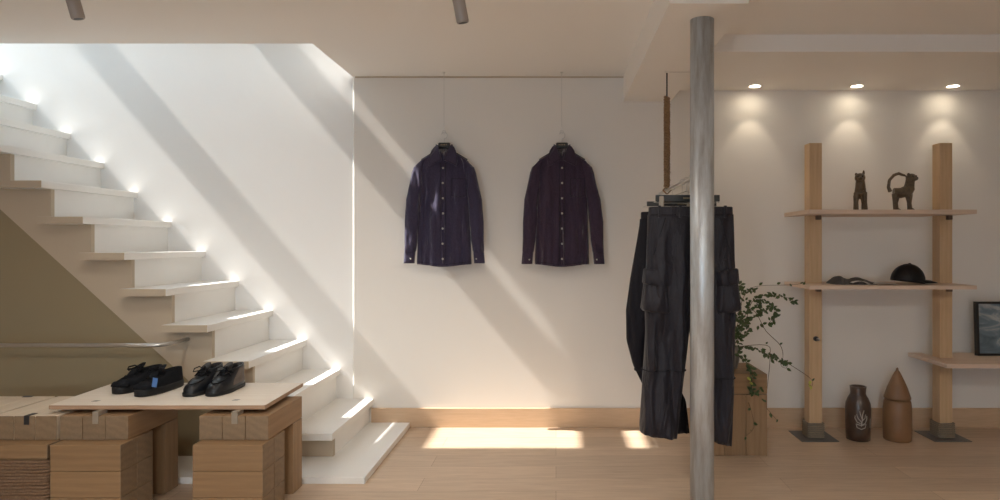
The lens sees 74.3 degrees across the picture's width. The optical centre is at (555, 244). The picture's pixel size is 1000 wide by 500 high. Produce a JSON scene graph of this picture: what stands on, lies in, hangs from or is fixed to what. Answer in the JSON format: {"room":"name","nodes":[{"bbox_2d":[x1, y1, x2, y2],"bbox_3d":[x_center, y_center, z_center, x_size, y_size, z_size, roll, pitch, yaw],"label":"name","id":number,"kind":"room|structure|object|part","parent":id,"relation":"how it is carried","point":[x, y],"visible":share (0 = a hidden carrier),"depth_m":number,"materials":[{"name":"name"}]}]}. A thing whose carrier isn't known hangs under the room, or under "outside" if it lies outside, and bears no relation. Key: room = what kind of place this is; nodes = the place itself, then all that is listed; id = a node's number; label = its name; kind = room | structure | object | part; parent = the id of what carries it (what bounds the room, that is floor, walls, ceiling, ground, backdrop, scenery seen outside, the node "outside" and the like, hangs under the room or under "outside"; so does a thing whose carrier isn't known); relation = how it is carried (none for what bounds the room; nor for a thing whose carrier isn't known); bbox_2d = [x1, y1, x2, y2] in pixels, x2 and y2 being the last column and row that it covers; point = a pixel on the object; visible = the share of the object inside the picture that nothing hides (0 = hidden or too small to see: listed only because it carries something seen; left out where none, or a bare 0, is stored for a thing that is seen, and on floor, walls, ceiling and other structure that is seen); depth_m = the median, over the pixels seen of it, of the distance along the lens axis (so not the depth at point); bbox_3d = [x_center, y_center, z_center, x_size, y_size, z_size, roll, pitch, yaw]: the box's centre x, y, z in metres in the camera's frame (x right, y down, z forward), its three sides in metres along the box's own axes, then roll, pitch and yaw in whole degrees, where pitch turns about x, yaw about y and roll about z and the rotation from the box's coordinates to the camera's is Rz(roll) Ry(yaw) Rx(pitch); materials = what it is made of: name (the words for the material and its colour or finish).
{"room":"clothing store","nodes":[
{"label":"clothing store","id":0,"kind":"room"},
{"bbox_2d":[0,210,213,455],"bbox_3d":[-3.800,-0.760,3.803,4.400,4.014,0.055,0,0,0],"label":"wall","id":1,"kind":"structure","parent":0,"point":[41,301],"depth_m":3.77,"materials":[{"name":"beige paint"}]},
{"bbox_2d":[0,337,189,346],"bbox_3d":[-3.349,0.573,3.657,2.501,0.090,0.236,0,0,0],"label":"handrail","id":2,"kind":"object","parent":1,"relation":"attached to","point":[186,338],"visible":1,"depth_m":3.54,"materials":[{"name":"metal"}]},
{"bbox_2d":[0,44,999,421],"bbox_3d":[-0.400,-1.053,4.600,11.200,4.600,0.200,0,0,0],"label":"wall","id":3,"kind":"structure","parent":0,"point":[502,331],"depth_m":4.50,"materials":[{"name":"paint"}]},
{"bbox_2d":[355,76,623,77],"bbox_3d":[-0.456,-1.149,4.497,1.836,0.009,0.006,0,0,0],"label":"trim","id":4,"kind":"structure","parent":3,"relation":"attached to","point":[355,76],"depth_m":4.49,"materials":[{"name":"paint"}]},
{"bbox_2d":[371,408,999,427],"bbox_3d":[1.969,1.181,4.492,6.462,0.132,0.016,0,0,0],"label":"baseboard","id":5,"kind":"structure","parent":3,"relation":"attached to","point":[417,417],"depth_m":4.48,"materials":[{"name":"brown wood"}]},
{"bbox_2d":[623,0,748,101],"bbox_3d":[0.624,-1.218,3.596,0.323,0.471,1.848,0,0,0],"label":"ceiling beam","id":6,"kind":"structure","parent":3,"relation":"attached to","point":[663,44],"depth_m":3.28,"materials":[{"name":"paint"}]},
{"bbox_2d":[662,71,671,193],"bbox_3d":[0.688,-0.635,3.720,0.174,0.696,0.039,0,0,0],"label":"rope","id":7,"kind":"object","parent":6,"relation":"hanging from","point":[666,99],"visible":0.98,"depth_m":3.71,"materials":[{"name":"fabric"}]},
{"bbox_3d":[0.628,-0.642,3.720,0.009,0.681,0.009,0,0,0],"label":"rod","id":8,"kind":"part","parent":7,"relation":"part of","materials":[{"name":"metal"}]},
{"bbox_2d":[0,0,999,76],"bbox_3d":[-0.400,-1.303,0.775,11.200,0.300,7.550,0,0,0],"label":"ceiling","id":9,"kind":"structure","parent":0,"point":[363,37],"depth_m":3.44,"materials":[{"name":"paint"}]},
{"bbox_2d":[66,0,84,19],"bbox_3d":[-1.844,-1.004,2.475,0.098,0.299,0.095,0,0,0],"label":"ceiling spotlight","id":10,"kind":"object","parent":9,"relation":"attached to","point":[75,8],"visible":1,"depth_m":2.48,"materials":[{"name":"metal"}]},
{"bbox_2d":[452,0,468,23],"bbox_3d":[-0.380,-0.997,2.475,0.096,0.314,0.094,0,0,0],"label":"ceiling spotlight","id":11,"kind":"object","parent":9,"relation":"attached to","point":[460,9],"visible":1,"depth_m":2.48,"materials":[{"name":"metal"}]},
{"bbox_2d":[153,428,999,499],"bbox_3d":[-0.400,1.297,0.800,11.200,0.100,7.600,0,0,0],"label":"floor","id":12,"kind":"structure","parent":0,"point":[425,463],"depth_m":3.67,"materials":[{"name":"brown wood"}]},
{"bbox_2d":[0,396,79,499],"bbox_3d":[-2.425,1.014,3.164,0.318,0.469,0.470,0,0,0],"label":"stand","id":13,"kind":"object","parent":12,"relation":"on","point":[27,433],"visible":0.57,"depth_m":2.94,"materials":[{"name":"brown wood"}]},
{"bbox_2d":[0,396,54,413],"bbox_3d":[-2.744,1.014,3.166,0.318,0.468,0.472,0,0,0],"label":"plank","id":14,"kind":"object","parent":13,"relation":"on","point":[7,403],"visible":0.05,"depth_m":3.28,"materials":[{"name":"beige wood"}]},
{"bbox_2d":[50,409,177,499],"bbox_3d":[-2.104,1.014,3.164,0.325,0.464,0.469,0,0,0],"label":"stand","id":15,"kind":"object","parent":12,"relation":"on","point":[131,454],"visible":0.92,"depth_m":3.00,"materials":[{"name":"brown wood"}]},
{"bbox_3d":[-2.006,1.069,3.341,0.103,0.353,0.115,0,0,0],"label":"leg","id":16,"kind":"part","parent":15,"relation":"part of","materials":[{"name":"brown wood"}]},
{"bbox_2d":[49,383,302,423],"bbox_3d":[-1.861,0.778,3.265,1.031,0.076,0.536,0,0,0],"label":"plank","id":17,"kind":"object","parent":15,"relation":"on","point":[252,395],"visible":0.83,"depth_m":3.15,"materials":[{"name":"wood"}]},
{"bbox_2d":[111,362,161,393],"bbox_3d":[-2.149,0.676,3.392,0.110,0.130,0.296,0,0,16],"label":"sneaker","id":18,"kind":"object","parent":17,"relation":"on","point":[139,373],"visible":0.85,"depth_m":3.32,"materials":[{"name":"black fabric"}]},
{"bbox_2d":[133,364,183,396],"bbox_3d":[-2.008,0.676,3.335,0.138,0.130,0.292,0,0,0],"label":"sneaker","id":19,"kind":"object","parent":17,"relation":"on","point":[161,380],"visible":1,"depth_m":3.29,"materials":[{"name":"black fabric"}]},
{"bbox_2d":[182,362,222,396],"bbox_3d":[-1.788,0.671,3.339,0.110,0.139,0.292,0,0,0],"label":"shoe","id":20,"kind":"object","parent":17,"relation":"on","point":[197,386],"visible":0.87,"depth_m":3.28,"materials":[{"name":"black leather"}]},
{"bbox_2d":[205,362,244,396],"bbox_3d":[-1.679,0.671,3.345,0.110,0.139,0.292,0,0,0],"label":"shoe","id":21,"kind":"object","parent":17,"relation":"on","point":[231,378],"visible":1,"depth_m":3.31,"materials":[{"name":"black leather"}]},
{"bbox_2d":[0,74,409,483],"bbox_3d":[-2.874,-0.264,3.968,3.755,3.021,1.088,0,0,0],"label":"staircase","id":22,"kind":"structure","parent":12,"relation":"on","point":[58,199],"depth_m":3.90,"materials":[{"name":"paint"}]},
{"bbox_3d":[-2.999,-0.261,3.781,3.446,2.946,0.028,0,0,0],"label":"panel","id":23,"kind":"part","parent":22,"relation":"part of","materials":[{"name":"paint"}]},
{"bbox_2d":[193,396,301,499],"bbox_3d":[-1.468,1.014,3.164,0.323,0.464,0.469,0,0,0],"label":"stand","id":24,"kind":"object","parent":12,"relation":"on","point":[258,457],"visible":0.86,"depth_m":3.00,"materials":[{"name":"brown wood"}]},
{"bbox_3d":[-1.366,1.069,3.341,0.104,0.353,0.115,0,0,0],"label":"leg","id":25,"kind":"part","parent":24,"relation":"part of","materials":[{"name":"brown wood"}]},
{"bbox_2d":[690,16,713,499],"bbox_3d":[0.638,0.132,2.870,0.150,2.229,0.150,0,0,0],"label":"steel post","id":26,"kind":"object","parent":12,"relation":"on","point":[701,27],"visible":1,"depth_m":2.83,"materials":[{"name":"silver metal"}]},
{"bbox_2d":[658,177,689,194],"bbox_3d":[0.628,-0.309,3.450,0.040,0.040,1.070,0,0,0],"label":"rail","id":27,"kind":"object","parent":26,"relation":"attached to","point":[687,179],"visible":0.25,"depth_m":3.41,"materials":[{"name":"metal"}]},
{"bbox_2d":[647,179,715,205],"bbox_3d":[0.623,-0.243,3.259,0.344,0.170,0.026,0,0,0],"label":"hanger","id":28,"kind":"object","parent":27,"relation":"hanging from","point":[649,203],"visible":0.41,"depth_m":3.25,"materials":[{"name":"black plastic"}]},
{"bbox_2d":[626,212,689,433],"bbox_3d":[0.600,0.384,3.258,0.505,1.101,0.176,0,0,0],"label":"trousers","id":29,"kind":"object","parent":28,"relation":"hanging from","point":[635,316],"visible":0.2,"depth_m":3.22,"materials":[{"name":"black fabric"}]},
{"bbox_2d":[654,177,718,203],"bbox_3d":[0.628,-0.263,3.160,0.318,0.127,0.004,0,0,0],"label":"wire hanger","id":30,"kind":"object","parent":27,"relation":"hanging from","point":[685,177],"visible":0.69,"depth_m":3.16,"materials":[{"name":"metal"}]},
{"bbox_3d":[0.628,-0.230,3.160,0.318,0.061,0.004,0,0,0],"label":"frame","id":31,"kind":"part","parent":30,"relation":"part of","materials":[{"name":"metal"}]},
{"bbox_2d":[655,175,719,206],"bbox_3d":[0.609,-0.247,3.039,0.296,0.160,0.026,0,0,0],"label":"hanger","id":32,"kind":"object","parent":27,"relation":"hanging from","point":[661,199],"visible":0.48,"depth_m":3.03,"materials":[{"name":"black plastic"}]},
{"bbox_2d":[639,206,740,445],"bbox_3d":[0.619,0.374,3.038,0.466,1.107,0.174,0,0,0],"label":"trousers","id":33,"kind":"object","parent":32,"relation":"hanging from","point":[665,301],"visible":0.78,"depth_m":3.00,"materials":[{"name":"grey fabric"}]},
{"bbox_3d":[0.504,0.375,3.035,0.236,1.031,0.166,0,0,0],"label":"leg","id":34,"kind":"part","parent":33,"relation":"part of","materials":[{"name":"grey fabric"}]},
{"bbox_3d":[0.725,0.393,3.046,0.206,1.068,0.157,0,0,0],"label":"leg","id":35,"kind":"part","parent":33,"relation":"part of","materials":[{"name":"grey fabric"}]},
{"bbox_2d":[714,363,766,455],"bbox_3d":[1.058,1.004,4.070,0.379,0.483,0.378,0,0,0],"label":"plinth","id":36,"kind":"object","parent":12,"relation":"on","point":[755,444],"visible":0.46,"depth_m":3.88,"materials":[{"name":"brown wood"}]},
{"bbox_2d":[734,281,814,439],"bbox_3d":[1.268,0.678,3.971,0.552,0.916,0.303,0,0,0],"label":"trailing plant","id":37,"kind":"object","parent":36,"relation":"in","point":[743,322],"visible":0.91,"depth_m":3.97,"materials":[{"name":"green plant"}]},
{"bbox_3d":[1.060,0.692,4.050,0.136,0.140,0.136,0,0,0],"label":"pot","id":38,"kind":"part","parent":37,"relation":"part of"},
{"bbox_2d":[845,384,870,441],"bbox_3d":[1.935,1.075,4.208,0.154,0.343,0.157,0,0,0],"label":"bottle","id":39,"kind":"object","parent":12,"relation":"on","point":[857,403],"visible":1,"depth_m":4.16,"materials":[{"name":"ceramic"}]},
{"bbox_2d":[784,143,999,441],"bbox_3d":[2.623,0.294,4.230,2.154,1.905,0.440,0,0,0],"label":"shelving unit","id":40,"kind":"object","parent":12,"relation":"on","point":[942,359],"depth_m":4.24,"materials":[{"name":"brown wood"}]},
{"bbox_3d":[1.675,0.292,4.280,0.082,1.901,0.084,0,0,0],"label":"post","id":41,"kind":"part","parent":40,"relation":"part of","materials":[{"name":"brown wood"}]},
{"bbox_3d":[1.675,1.245,4.279,0.236,0.004,0.243,0,0,0],"label":"plate","id":42,"kind":"part","parent":40,"relation":"part of","materials":[{"name":"metal"}]},
{"bbox_2d":[826,276,877,284],"bbox_3d":[1.879,0.221,4.175,0.268,0.053,0.190,0,0,0],"label":"folded cloth","id":43,"kind":"object","parent":40,"relation":"on","point":[837,280],"visible":0.93,"depth_m":4.11,"materials":[{"name":"black fabric"}]},
{"bbox_2d":[853,170,867,209],"bbox_3d":[1.919,-0.343,4.143,0.082,0.252,0.151,0,0,19],"label":"figurine","id":44,"kind":"object","parent":40,"relation":"on","point":[860,192],"visible":0.97,"depth_m":4.12,"materials":[{"name":"brown wood"}]},
{"bbox_3d":[2.058,0.260,4.230,1.024,0.024,0.440,0,0,0],"label":"shelf","id":45,"kind":"part","parent":40,"relation":"part of","materials":[{"name":"brown wood"}]},
{"bbox_3d":[2.058,-0.203,4.230,1.024,0.026,0.440,0,0,0],"label":"shelf","id":46,"kind":"part","parent":40,"relation":"part of","materials":[{"name":"brown wood"}]},
{"bbox_2d":[870,281,896,284],"bbox_3d":[2.044,0.241,4.145,0.143,0.012,0.190,0,0,0],"label":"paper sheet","id":47,"kind":"object","parent":40,"relation":"on","point":[870,281],"visible":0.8,"depth_m":4.08,"materials":[{"name":"white paper"}]},
{"bbox_2d":[887,172,917,209],"bbox_3d":[2.187,-0.339,4.153,0.178,0.244,0.082,0,0,12],"label":"figurine","id":48,"kind":"object","parent":40,"relation":"on","point":[907,190],"visible":0.96,"depth_m":4.12,"materials":[{"name":"brown wood"}]},
{"bbox_3d":[2.267,0.180,4.160,0.287,0.132,0.176,0,0,0],"label":"baseball cap","id":49,"kind":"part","parent":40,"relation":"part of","materials":[{"name":"black fabric"}]},
{"bbox_3d":[2.516,0.292,4.280,0.082,1.901,0.084,0,0,0],"label":"post","id":50,"kind":"part","parent":40,"relation":"part of","materials":[{"name":"brown wood"}]},
{"bbox_3d":[2.516,1.245,4.279,0.236,0.004,0.243,0,0,0],"label":"plate","id":51,"kind":"part","parent":40,"relation":"part of","materials":[{"name":"metal"}]},
{"bbox_3d":[3.042,0.741,4.230,1.315,0.024,0.440,0,0,0],"label":"shelf","id":52,"kind":"part","parent":40,"relation":"part of","materials":[{"name":"brown wood"}]},
{"bbox_2d":[973,302,999,355],"bbox_3d":[3.034,0.551,4.335,0.532,0.355,0.050,0,0,0],"label":"framed picture","id":53,"kind":"object","parent":40,"relation":"on","point":[986,314],"visible":1,"depth_m":4.33,"materials":[{"name":"black plastic"}]},
{"bbox_2d":[882,367,912,442],"bbox_3d":[2.187,1.016,4.210,0.172,0.462,0.172,0,0,0],"label":"lidded jar","id":54,"kind":"object","parent":12,"relation":"on","point":[897,424],"visible":1,"depth_m":4.15,"materials":[{"name":"brown wood"}]},
{"bbox_3d":[2.187,0.885,4.210,0.160,0.200,0.160,0,0,0],"label":"lid","id":55,"kind":"part","parent":54,"relation":"part of","materials":[{"name":"brown wood"}]},
{"bbox_2d":[680,35,999,89],"bbox_3d":[2.993,-1.256,4.075,4.415,0.395,0.950,0,0,0],"label":"ceiling","id":56,"kind":"structure","parent":0,"point":[773,62],"depth_m":3.83,"materials":[{"name":"paint"}]},
{"bbox_2d":[748,84,761,87],"bbox_3d":[1.325,-1.057,4.373,0.086,0.003,0.086,0,0,0],"label":"recessed light","id":57,"kind":"object","parent":56,"relation":"in","point":[755,85],"visible":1,"depth_m":4.37,"materials":[{"name":"beige"}]},
{"bbox_2d":[850,84,863,87],"bbox_3d":[2.003,-1.057,4.373,0.086,0.003,0.086,0,0,0],"label":"recessed light","id":58,"kind":"object","parent":56,"relation":"in","point":[858,85],"visible":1,"depth_m":4.38,"materials":[{"name":"beige"}]},
{"bbox_2d":[946,84,960,87],"bbox_3d":[2.642,-1.057,4.373,0.086,0.003,0.086,0,0,0],"label":"recessed light","id":59,"kind":"object","parent":56,"relation":"in","point":[955,85],"visible":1,"depth_m":4.38,"materials":[{"name":"beige"}]},
{"bbox_3d":[-0.748,-0.946,4.385,0.025,0.414,0.016,0,0,0],"label":"wire","id":60,"kind":"object","parent":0,"visible":0},
{"bbox_2d":[421,132,467,159],"bbox_3d":[-0.746,-0.656,4.385,0.310,0.198,0.028,0,0,0],"label":"hanger","id":61,"kind":"object","parent":60,"relation":"hanging from","point":[444,145],"visible":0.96,"depth_m":4.38,"materials":[{"name":"black plastic"}]},
{"bbox_2d":[403,144,484,266],"bbox_3d":[-0.744,-0.262,4.387,0.544,0.814,0.151,0,0,0],"label":"shirt","id":62,"kind":"object","parent":61,"relation":"hanging from","point":[444,210],"visible":1,"depth_m":4.34,"materials":[{"name":"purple fabric"}]},
{"bbox_3d":[0.038,-0.946,4.385,0.024,0.414,0.016,0,0,0],"label":"wire","id":63,"kind":"object","parent":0,"visible":0},
{"bbox_2d":[539,132,584,159],"bbox_3d":[0.040,-0.656,4.385,0.310,0.198,0.028,0,0,0],"label":"hanger","id":64,"kind":"object","parent":63,"relation":"hanging from","point":[558,145],"visible":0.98,"depth_m":4.38,"materials":[{"name":"black plastic"}]},
{"bbox_2d":[522,144,604,266],"bbox_3d":[0.047,-0.262,4.387,0.554,0.814,0.144,0,0,1],"label":"shirt","id":65,"kind":"object","parent":64,"relation":"hanging from","point":[561,194],"visible":1,"depth_m":4.34,"materials":[{"name":"fabric"}]}
]}

